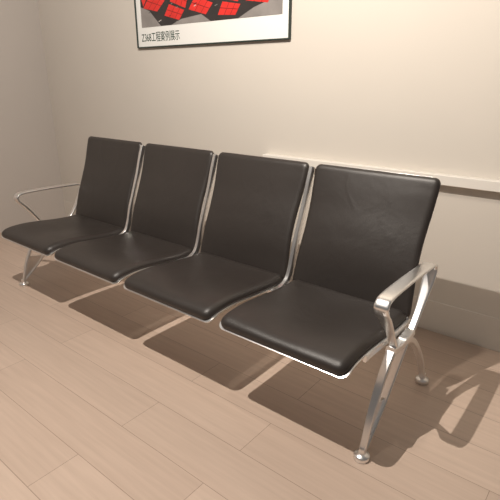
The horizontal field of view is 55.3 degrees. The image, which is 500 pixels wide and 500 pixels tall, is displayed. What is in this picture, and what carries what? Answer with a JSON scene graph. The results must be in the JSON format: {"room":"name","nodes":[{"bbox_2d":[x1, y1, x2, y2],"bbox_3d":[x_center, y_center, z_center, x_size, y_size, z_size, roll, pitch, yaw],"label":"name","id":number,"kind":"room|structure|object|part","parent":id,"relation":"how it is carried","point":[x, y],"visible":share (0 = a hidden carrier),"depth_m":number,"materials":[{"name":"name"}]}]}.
{"room":"waiting room","nodes":[
{"label":"waiting room","id":0,"kind":"room"},
{"bbox_2d":[0,0,65,232],"bbox_3d":[-3.322,-1.130,2.499,0.100,3.000,4.696,15,25,36],"label":"wall","id":1,"kind":"structure","parent":0,"point":[29,159],"depth_m":4.18,"materials":[{"name":"paint"}]},
{"bbox_2d":[0,232,499,499],"bbox_3d":[-0.686,1.001,1.067,6.797,0.050,4.796,15,25,36],"label":"floor","id":2,"kind":"structure","parent":0,"point":[108,391],"depth_m":1.94,"materials":[{"name":"brown wood"}]},
{"bbox_2d":[2,136,440,463],"bbox_3d":[-0.384,-0.009,2.458,2.482,0.916,0.731,15,25,36],"label":"bench","id":3,"kind":"object","parent":2,"relation":"on","point":[349,296],"visible":1,"depth_m":2.17,"materials":[{"name":"leather"}]},
{"bbox_3d":[-1.316,-0.288,3.180,0.052,0.274,0.476,15,25,36],"label":"armrest","id":4,"kind":"part","parent":3,"relation":"part of","materials":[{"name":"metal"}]},
{"bbox_3d":[-1.146,-0.120,2.937,0.551,0.059,0.533,15,25,36],"label":"seat","id":5,"kind":"part","parent":3,"relation":"part of","materials":[{"name":"leather"}]},
{"bbox_3d":[-0.933,-0.437,3.104,0.564,0.544,0.189,15,25,36],"label":"backrest","id":6,"kind":"part","parent":3,"relation":"part of","materials":[{"name":"leather"}]},
{"bbox_3d":[-0.679,0.007,2.582,0.551,0.059,0.533,15,25,36],"label":"seat","id":7,"kind":"part","parent":3,"relation":"part of","materials":[{"name":"leather"}]},
{"bbox_3d":[-0.740,-0.335,2.890,0.065,0.570,0.301,15,25,36],"label":"seat frame","id":8,"kind":"part","parent":3,"relation":"part of","materials":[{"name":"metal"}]},
{"bbox_3d":[-0.466,-0.310,2.749,0.564,0.544,0.189,15,25,36],"label":"backrest","id":9,"kind":"part","parent":3,"relation":"part of","materials":[{"name":"leather"}]},
{"bbox_3d":[-0.274,-0.208,2.535,0.065,0.570,0.301,15,25,36],"label":"seat frame","id":10,"kind":"part","parent":3,"relation":"part of","materials":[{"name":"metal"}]},
{"bbox_3d":[-0.213,0.134,2.227,0.551,0.059,0.533,15,25,36],"label":"seat","id":11,"kind":"part","parent":3,"relation":"part of","materials":[{"name":"leather"}]},
{"bbox_3d":[0.001,-0.183,2.394,0.564,0.544,0.189,15,25,36],"label":"backrest","id":12,"kind":"part","parent":3,"relation":"part of","materials":[{"name":"leather"}]},
{"bbox_3d":[0.193,-0.082,2.180,0.065,0.570,0.301,15,25,36],"label":"seat frame","id":13,"kind":"part","parent":3,"relation":"part of","materials":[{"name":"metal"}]},
{"bbox_3d":[0.254,0.261,1.871,0.551,0.059,0.533,15,25,36],"label":"seat","id":14,"kind":"part","parent":3,"relation":"part of","materials":[{"name":"leather"}]},
{"bbox_3d":[0.467,-0.056,2.039,0.564,0.544,0.189,15,25,36],"label":"backrest","id":15,"kind":"part","parent":3,"relation":"part of","materials":[{"name":"leather"}]},
{"bbox_3d":[0.508,0.326,1.750,0.014,0.045,0.391,15,25,36],"label":"rail","id":16,"kind":"part","parent":3,"relation":"part of","materials":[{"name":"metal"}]},
{"bbox_3d":[0.570,0.224,1.746,0.052,0.274,0.476,15,25,36],"label":"armrest","id":17,"kind":"part","parent":3,"relation":"part of","materials":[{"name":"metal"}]},
{"bbox_2d":[37,0,499,318],"bbox_3d":[0.790,-1.050,2.274,6.797,3.000,0.100,15,25,36],"label":"wall","id":18,"kind":"structure","parent":0,"point":[400,84],"depth_m":2.56,"materials":[{"name":"paint"}]},
{"bbox_2d":[134,0,291,47],"bbox_3d":[-0.288,-1.734,2.872,1.310,0.913,0.020,15,25,36],"label":"framed poster","id":19,"kind":"object","parent":18,"relation":"attached to","point":[159,23],"visible":1,"depth_m":2.95,"materials":[{"name":"paper"}]},
{"bbox_2d":[140,0,282,27],"bbox_3d":[-0.289,-1.766,2.859,1.200,0.723,0.002,15,25,36],"label":"picture","id":20,"kind":"object","parent":19,"relation":"attached to","point":[153,13],"depth_m":2.96},
{"bbox_2d":[64,200,499,351],"bbox_3d":[0.796,0.305,2.681,6.697,0.175,0.005,15,25,36],"label":"baseboard","id":21,"kind":"structure","parent":18,"relation":"attached to","point":[471,327],"depth_m":2.46,"materials":[{"name":"paint"}]},
{"bbox_2d":[263,154,499,192],"bbox_3d":[1.739,-0.122,1.692,4.240,0.048,0.045,15,25,36],"label":"trim","id":22,"kind":"structure","parent":18,"relation":"attached to","point":[492,185],"depth_m":2.31,"materials":[{"name":"paint"}]}
]}

